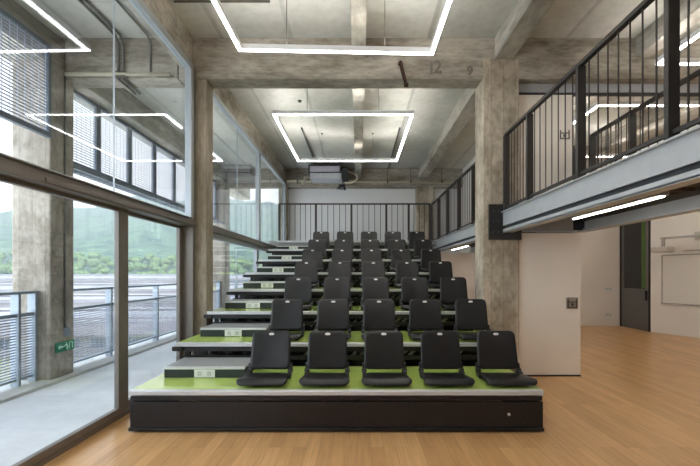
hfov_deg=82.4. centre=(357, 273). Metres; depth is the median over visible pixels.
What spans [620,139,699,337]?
wall
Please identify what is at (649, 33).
concrete beam
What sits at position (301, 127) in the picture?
conduit
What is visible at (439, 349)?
chair
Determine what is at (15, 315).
terrace railing
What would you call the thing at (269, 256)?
step
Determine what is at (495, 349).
chair
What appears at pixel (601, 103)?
ring light
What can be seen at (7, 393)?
kerb
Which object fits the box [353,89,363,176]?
concrete beam
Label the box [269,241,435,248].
landing
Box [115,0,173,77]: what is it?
pipe
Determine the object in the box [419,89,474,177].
concrete beam
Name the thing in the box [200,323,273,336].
step
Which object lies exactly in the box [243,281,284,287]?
step
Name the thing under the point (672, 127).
walkway railing
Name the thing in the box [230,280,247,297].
terrace railing
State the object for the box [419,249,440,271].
chair
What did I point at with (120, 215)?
window frame
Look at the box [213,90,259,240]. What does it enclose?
window
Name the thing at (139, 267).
tree
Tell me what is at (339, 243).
chair
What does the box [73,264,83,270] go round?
tree
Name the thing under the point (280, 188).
concrete pillar
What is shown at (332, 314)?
chair
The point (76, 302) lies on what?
shed
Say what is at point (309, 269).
chair
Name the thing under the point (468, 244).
strip light
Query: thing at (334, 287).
chair
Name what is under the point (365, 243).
chair
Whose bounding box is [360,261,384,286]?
chair
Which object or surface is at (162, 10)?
beam
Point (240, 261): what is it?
tree
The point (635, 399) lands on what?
floor
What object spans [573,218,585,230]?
joint
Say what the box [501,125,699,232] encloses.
beam
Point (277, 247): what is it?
step
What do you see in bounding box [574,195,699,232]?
beam
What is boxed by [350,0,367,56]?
concrete beam
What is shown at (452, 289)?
chair
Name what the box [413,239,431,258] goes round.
chair
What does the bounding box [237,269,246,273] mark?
tree
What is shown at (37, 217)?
concrete pillar
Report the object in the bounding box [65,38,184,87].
beam
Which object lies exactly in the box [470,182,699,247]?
ceiling
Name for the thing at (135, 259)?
tree
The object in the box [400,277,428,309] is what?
chair
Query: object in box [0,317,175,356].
shed
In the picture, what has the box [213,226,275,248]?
trim
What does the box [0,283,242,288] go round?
shed
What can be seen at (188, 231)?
trim
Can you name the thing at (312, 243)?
chair
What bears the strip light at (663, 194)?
hanging from the ceiling at (694, 189)
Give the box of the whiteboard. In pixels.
[661,253,699,305]
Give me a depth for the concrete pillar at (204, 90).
5.82 m
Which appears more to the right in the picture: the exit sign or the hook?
the hook
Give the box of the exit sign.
[55,339,73,352]
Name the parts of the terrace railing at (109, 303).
panel, post, panel, rail, rail, handrail, post, panel, panel, post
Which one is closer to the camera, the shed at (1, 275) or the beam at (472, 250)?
the beam at (472, 250)
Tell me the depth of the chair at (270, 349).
4.29 m
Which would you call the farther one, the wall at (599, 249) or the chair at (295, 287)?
the wall at (599, 249)
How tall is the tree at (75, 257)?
6.682 m
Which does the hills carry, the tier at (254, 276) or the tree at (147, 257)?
the tree at (147, 257)
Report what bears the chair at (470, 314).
on the tier at (201, 346)
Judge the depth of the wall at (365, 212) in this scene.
13.30 m
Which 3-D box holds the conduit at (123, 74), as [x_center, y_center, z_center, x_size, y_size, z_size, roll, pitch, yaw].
[-3.450,-3.095,2.600,1.500,0.640,7.200,0,0,0]
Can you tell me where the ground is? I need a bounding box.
[0,356,83,381]
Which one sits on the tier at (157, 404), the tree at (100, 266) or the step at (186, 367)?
the step at (186, 367)
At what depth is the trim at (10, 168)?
3.42 m
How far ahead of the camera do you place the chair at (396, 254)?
8.22 m
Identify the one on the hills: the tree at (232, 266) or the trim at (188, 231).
the tree at (232, 266)
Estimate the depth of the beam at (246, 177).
13.00 m
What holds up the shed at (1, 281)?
on the ground
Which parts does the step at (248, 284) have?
socket plate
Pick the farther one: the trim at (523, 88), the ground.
the ground
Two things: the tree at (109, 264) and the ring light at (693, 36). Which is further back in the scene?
the tree at (109, 264)
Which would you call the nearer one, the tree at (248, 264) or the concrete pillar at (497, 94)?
the concrete pillar at (497, 94)
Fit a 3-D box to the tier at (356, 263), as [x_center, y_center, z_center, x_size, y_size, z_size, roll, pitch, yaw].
[-0.220,0.589,9.156,3.980,1.813,1.014,0,0,0]
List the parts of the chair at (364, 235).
backrest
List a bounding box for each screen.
[0,7,51,137]
[73,89,98,172]
[99,106,129,184]
[130,126,154,194]
[155,142,174,202]
[175,155,184,206]
[213,180,215,218]
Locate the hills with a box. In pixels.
[0,196,278,273]
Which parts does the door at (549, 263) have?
handle, pull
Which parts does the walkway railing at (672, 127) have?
post, post, handrail, post, rail, post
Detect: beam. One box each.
[0,0,249,199]
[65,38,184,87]
[123,0,192,68]
[179,38,699,88]
[213,89,284,181]
[227,169,278,188]
[278,169,462,188]
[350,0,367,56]
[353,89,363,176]
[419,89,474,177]
[432,223,474,251]
[468,232,573,252]
[495,0,554,58]
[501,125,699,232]
[522,219,574,231]
[573,97,595,113]
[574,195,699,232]
[586,97,697,159]
[636,0,699,56]
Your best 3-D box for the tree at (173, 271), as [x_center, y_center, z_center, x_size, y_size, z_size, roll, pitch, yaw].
[-119.149,1.724,262.589,10.191,10.493,10.570,0,0,39]
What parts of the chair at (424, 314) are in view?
seat, backrest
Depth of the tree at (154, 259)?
320.45 m
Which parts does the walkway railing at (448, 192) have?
post, post, post, handrail, rail, post, post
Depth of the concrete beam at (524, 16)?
5.12 m
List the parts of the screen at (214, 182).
panel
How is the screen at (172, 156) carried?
on the ledge
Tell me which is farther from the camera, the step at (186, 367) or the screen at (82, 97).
the screen at (82, 97)
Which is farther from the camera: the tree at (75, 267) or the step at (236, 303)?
the tree at (75, 267)
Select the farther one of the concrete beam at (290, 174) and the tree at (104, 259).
the tree at (104, 259)
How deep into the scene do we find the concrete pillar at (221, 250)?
12.80 m
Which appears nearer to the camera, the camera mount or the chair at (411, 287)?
the chair at (411, 287)
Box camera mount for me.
[337,167,345,189]
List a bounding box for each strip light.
[451,244,469,249]
[570,191,668,219]
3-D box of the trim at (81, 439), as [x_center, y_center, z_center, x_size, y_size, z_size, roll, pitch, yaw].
[-2.518,1.465,2.200,0.125,0.060,7.200,0,0,0]
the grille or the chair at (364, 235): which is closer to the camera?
the chair at (364, 235)
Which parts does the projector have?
arm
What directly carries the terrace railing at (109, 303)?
on the kerb
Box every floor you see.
[0,326,699,465]
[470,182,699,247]
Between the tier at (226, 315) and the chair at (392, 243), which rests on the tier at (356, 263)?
the chair at (392, 243)
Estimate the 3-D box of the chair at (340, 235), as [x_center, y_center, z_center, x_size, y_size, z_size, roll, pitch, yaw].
[-0.329,-0.843,9.969,0.494,0.484,0.531,0,0,0]
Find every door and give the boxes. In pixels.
[128,212,182,405]
[519,95,572,203]
[519,233,579,374]
[620,220,650,331]
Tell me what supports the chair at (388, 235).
on the tier at (356, 252)
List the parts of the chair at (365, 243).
backrest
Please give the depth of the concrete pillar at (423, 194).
12.95 m
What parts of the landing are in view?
panel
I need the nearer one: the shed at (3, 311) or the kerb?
the kerb
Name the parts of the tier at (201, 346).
post, rail, panel, post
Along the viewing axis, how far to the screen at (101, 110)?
7.51 m
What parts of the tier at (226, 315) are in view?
rail, panel, post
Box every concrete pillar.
[12,60,72,379]
[195,79,212,335]
[213,181,229,308]
[279,187,288,240]
[415,186,433,238]
[475,59,518,372]
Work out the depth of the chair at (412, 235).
10.17 m
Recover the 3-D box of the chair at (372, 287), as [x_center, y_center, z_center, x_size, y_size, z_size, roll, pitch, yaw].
[0.280,0.293,6.065,0.494,0.484,0.531,0,0,0]
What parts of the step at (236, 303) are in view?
panel, socket plate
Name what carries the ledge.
attached to the concrete pillar at (37, 217)
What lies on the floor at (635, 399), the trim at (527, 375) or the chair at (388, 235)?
the trim at (527, 375)
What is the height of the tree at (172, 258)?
9.917 m
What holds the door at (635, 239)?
in the wall at (680, 320)
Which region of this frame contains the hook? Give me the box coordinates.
[398,60,408,86]
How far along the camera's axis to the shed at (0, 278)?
209.80 m
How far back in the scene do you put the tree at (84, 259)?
316.10 m
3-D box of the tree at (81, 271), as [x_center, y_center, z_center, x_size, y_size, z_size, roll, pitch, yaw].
[-183.089,1.279,266.280,8.441,7.902,8.320,0,0,29]
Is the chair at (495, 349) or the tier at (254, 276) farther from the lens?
the tier at (254, 276)
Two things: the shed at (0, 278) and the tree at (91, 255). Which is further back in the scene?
the tree at (91, 255)
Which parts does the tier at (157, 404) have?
frame, rail, panel, frame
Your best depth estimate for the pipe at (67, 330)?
5.77 m
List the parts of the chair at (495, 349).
backrest, seat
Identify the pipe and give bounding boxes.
[64,75,70,335]
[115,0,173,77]
[286,168,461,183]
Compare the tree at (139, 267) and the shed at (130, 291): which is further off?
the tree at (139, 267)
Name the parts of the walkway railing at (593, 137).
post, post, handrail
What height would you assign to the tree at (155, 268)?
6.056 m
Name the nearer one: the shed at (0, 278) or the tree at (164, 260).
the shed at (0, 278)
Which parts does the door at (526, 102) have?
handle, pull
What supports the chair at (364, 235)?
on the tier at (356, 252)
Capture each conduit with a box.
[64,0,170,94]
[174,0,269,2]
[301,127,315,164]
[388,127,400,168]
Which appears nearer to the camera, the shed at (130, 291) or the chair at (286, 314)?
the chair at (286, 314)
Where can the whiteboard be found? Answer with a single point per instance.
(680, 273)
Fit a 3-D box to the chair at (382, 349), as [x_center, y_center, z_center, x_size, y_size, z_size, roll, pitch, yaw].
[0.280,0.861,4.113,0.494,0.484,0.531,0,0,0]
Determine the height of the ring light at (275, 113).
0.682 m
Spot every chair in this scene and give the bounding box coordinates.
[236,331,292,385]
[268,299,304,339]
[284,277,312,309]
[294,261,318,288]
[299,331,349,385]
[302,249,323,271]
[308,239,327,258]
[313,232,330,248]
[314,299,350,339]
[323,277,351,308]
[328,261,352,287]
[332,249,353,271]
[334,232,354,248]
[334,239,353,258]
[359,232,379,248]
[360,239,378,258]
[360,249,381,271]
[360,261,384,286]
[360,277,389,308]
[361,299,397,339]
[361,331,411,385]
[384,232,400,248]
[386,239,405,258]
[390,249,411,271]
[394,261,418,288]
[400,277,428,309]
[407,299,443,339]
[408,232,424,248]
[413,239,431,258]
[418,331,474,385]
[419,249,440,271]
[428,261,452,288]
[439,277,467,309]
[453,299,490,339]
[475,331,537,385]
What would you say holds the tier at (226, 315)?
on the floor at (635, 399)
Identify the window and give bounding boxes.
[0,0,193,218]
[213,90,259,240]
[213,233,257,287]
[258,246,267,266]
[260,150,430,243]
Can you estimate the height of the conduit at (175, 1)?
0.024 m
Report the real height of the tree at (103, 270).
6.549 m
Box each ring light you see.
[211,0,451,54]
[272,110,413,161]
[573,101,697,156]
[658,28,699,64]
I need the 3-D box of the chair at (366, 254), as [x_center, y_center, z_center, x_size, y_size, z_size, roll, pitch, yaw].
[0.280,-0.275,8.017,0.494,0.484,0.531,0,0,0]
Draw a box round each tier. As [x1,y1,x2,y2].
[128,366,543,430]
[172,331,496,395]
[204,306,472,330]
[226,287,454,305]
[243,272,439,286]
[256,259,420,271]
[266,249,413,258]
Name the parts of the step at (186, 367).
socket plate, panel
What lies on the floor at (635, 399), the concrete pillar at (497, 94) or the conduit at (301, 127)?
the concrete pillar at (497, 94)
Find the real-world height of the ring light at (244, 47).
0.730 m
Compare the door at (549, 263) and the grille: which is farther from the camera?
the grille
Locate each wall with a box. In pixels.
[289,189,459,252]
[441,157,619,325]
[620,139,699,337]
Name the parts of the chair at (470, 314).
seat, backrest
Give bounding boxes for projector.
[651,232,699,252]
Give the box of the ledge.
[73,164,224,223]
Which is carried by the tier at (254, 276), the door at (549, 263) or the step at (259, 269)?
the step at (259, 269)
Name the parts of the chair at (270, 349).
seat, backrest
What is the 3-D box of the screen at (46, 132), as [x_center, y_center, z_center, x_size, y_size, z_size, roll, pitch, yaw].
[-4.190,-2.475,4.952,0.060,1.260,0.955,0,0,0]
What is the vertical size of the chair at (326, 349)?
0.484 m
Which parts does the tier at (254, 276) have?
panel, rail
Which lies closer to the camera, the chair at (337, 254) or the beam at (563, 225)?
the beam at (563, 225)
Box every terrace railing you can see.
[0,291,38,386]
[73,281,220,363]
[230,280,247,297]
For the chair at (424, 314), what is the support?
on the tier at (201, 346)
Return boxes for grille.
[310,166,338,171]
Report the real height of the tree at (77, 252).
8.168 m
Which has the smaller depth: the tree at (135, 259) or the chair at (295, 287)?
the chair at (295, 287)
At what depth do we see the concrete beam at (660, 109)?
8.67 m
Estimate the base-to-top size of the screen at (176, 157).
1.220 m
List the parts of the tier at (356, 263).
panel, rail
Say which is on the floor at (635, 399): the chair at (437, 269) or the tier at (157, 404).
the tier at (157, 404)
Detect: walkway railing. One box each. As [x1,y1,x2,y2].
[430,162,474,240]
[503,0,699,210]
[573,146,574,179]
[589,69,699,172]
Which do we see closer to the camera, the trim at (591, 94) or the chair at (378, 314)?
the chair at (378, 314)
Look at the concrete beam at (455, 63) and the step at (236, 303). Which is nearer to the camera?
the concrete beam at (455, 63)
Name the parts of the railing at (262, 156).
post, post, post, landing railing, handrail, post, post, post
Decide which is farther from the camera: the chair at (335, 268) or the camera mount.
the camera mount
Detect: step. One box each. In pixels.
[164,357,253,377]
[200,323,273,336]
[225,299,274,307]
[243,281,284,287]
[257,267,294,271]
[268,255,301,258]
[276,246,307,248]
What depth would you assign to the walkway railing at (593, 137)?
4.89 m
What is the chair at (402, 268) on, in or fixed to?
on the tier at (356, 292)
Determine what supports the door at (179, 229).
on the trim at (81, 439)
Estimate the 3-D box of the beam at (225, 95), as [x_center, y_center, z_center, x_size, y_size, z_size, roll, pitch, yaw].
[-2.473,-3.200,9.560,0.175,0.450,6.880,0,0,0]
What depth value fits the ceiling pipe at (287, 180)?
12.87 m
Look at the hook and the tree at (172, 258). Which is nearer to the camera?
the hook
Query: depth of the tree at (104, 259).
318.00 m
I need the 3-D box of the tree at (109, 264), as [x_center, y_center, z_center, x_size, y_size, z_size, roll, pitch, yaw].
[-189.172,-6.577,306.022,7.276,6.502,7.546,0,0,17]
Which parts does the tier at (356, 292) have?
rail, panel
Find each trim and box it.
[0,156,196,226]
[33,405,129,465]
[183,68,195,354]
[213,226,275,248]
[519,84,697,92]
[519,93,697,96]
[527,375,580,375]
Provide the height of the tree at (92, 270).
5.737 m
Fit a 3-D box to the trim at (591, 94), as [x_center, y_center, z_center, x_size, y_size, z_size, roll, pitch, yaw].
[5.370,-2.692,6.005,6.060,0.025,0.070,0,0,0]
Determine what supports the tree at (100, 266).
on the hills
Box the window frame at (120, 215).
[0,175,127,465]
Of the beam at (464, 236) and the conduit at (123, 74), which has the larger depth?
the beam at (464, 236)
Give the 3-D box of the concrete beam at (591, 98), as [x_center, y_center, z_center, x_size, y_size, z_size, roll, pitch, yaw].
[4.130,-3.280,8.810,0.220,0.290,5.380,0,0,0]
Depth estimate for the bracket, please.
5.75 m
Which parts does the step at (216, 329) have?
socket plate, panel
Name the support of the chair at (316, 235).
on the tier at (356, 252)
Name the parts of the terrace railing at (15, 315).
panel, post, rail, rail, handrail, panel, post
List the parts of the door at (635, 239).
pane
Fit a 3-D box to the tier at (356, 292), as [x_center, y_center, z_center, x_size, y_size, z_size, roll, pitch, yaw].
[-0.220,0.873,7.204,3.980,1.245,1.014,0,0,0]
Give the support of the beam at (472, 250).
attached to the ceiling at (694, 189)
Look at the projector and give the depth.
9.47 m
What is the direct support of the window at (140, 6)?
on the trim at (10, 168)
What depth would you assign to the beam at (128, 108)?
7.24 m
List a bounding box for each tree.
[0,264,9,273]
[73,251,84,256]
[73,255,82,260]
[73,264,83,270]
[76,270,89,273]
[77,257,88,261]
[87,252,101,259]
[87,258,99,267]
[90,268,98,273]
[97,263,107,268]
[97,268,109,273]
[100,256,110,263]
[106,261,113,269]
[128,263,135,272]
[130,257,143,263]
[134,264,145,271]
[143,254,154,263]
[150,257,160,262]
[152,266,161,271]
[159,258,170,264]
[166,255,175,264]
[168,269,175,273]
[230,263,241,273]
[237,258,246,267]
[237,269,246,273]
[242,261,252,270]
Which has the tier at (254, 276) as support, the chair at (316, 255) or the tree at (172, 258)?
the chair at (316, 255)
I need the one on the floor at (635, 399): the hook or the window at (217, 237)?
the window at (217, 237)
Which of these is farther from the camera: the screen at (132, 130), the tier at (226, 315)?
the screen at (132, 130)
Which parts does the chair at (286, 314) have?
backrest, seat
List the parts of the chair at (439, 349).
backrest, seat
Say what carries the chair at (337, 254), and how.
on the tier at (254, 276)
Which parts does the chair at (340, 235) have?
backrest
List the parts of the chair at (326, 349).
seat, backrest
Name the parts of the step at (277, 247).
panel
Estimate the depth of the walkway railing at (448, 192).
8.60 m
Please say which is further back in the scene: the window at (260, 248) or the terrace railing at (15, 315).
the window at (260, 248)
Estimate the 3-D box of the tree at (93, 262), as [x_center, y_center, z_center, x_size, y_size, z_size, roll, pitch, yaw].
[-202.080,-7.465,305.804,8.889,9.372,8.762,0,0,15]
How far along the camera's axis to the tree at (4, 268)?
271.04 m
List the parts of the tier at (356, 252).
panel, rail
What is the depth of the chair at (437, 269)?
7.24 m
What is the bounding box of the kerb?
[0,320,219,403]
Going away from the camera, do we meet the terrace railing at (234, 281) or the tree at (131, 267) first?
the terrace railing at (234, 281)
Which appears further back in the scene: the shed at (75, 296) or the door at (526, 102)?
the shed at (75, 296)
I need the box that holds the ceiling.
[14,0,699,168]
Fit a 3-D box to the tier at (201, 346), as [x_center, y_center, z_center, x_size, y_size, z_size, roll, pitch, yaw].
[-0.220,1.157,5.252,3.980,0.677,1.014,0,0,0]
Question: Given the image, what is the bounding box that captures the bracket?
[488,204,521,239]
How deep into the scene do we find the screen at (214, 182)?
12.68 m
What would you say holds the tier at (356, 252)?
on the floor at (635, 399)
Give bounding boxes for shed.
[0,274,246,277]
[0,278,249,279]
[0,280,249,282]
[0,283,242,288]
[0,289,175,293]
[0,294,232,299]
[0,299,232,307]
[0,307,175,317]
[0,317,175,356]
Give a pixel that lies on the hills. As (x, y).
(93, 228)
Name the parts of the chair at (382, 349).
backrest, seat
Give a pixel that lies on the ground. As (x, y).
(73, 356)
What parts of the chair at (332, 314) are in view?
backrest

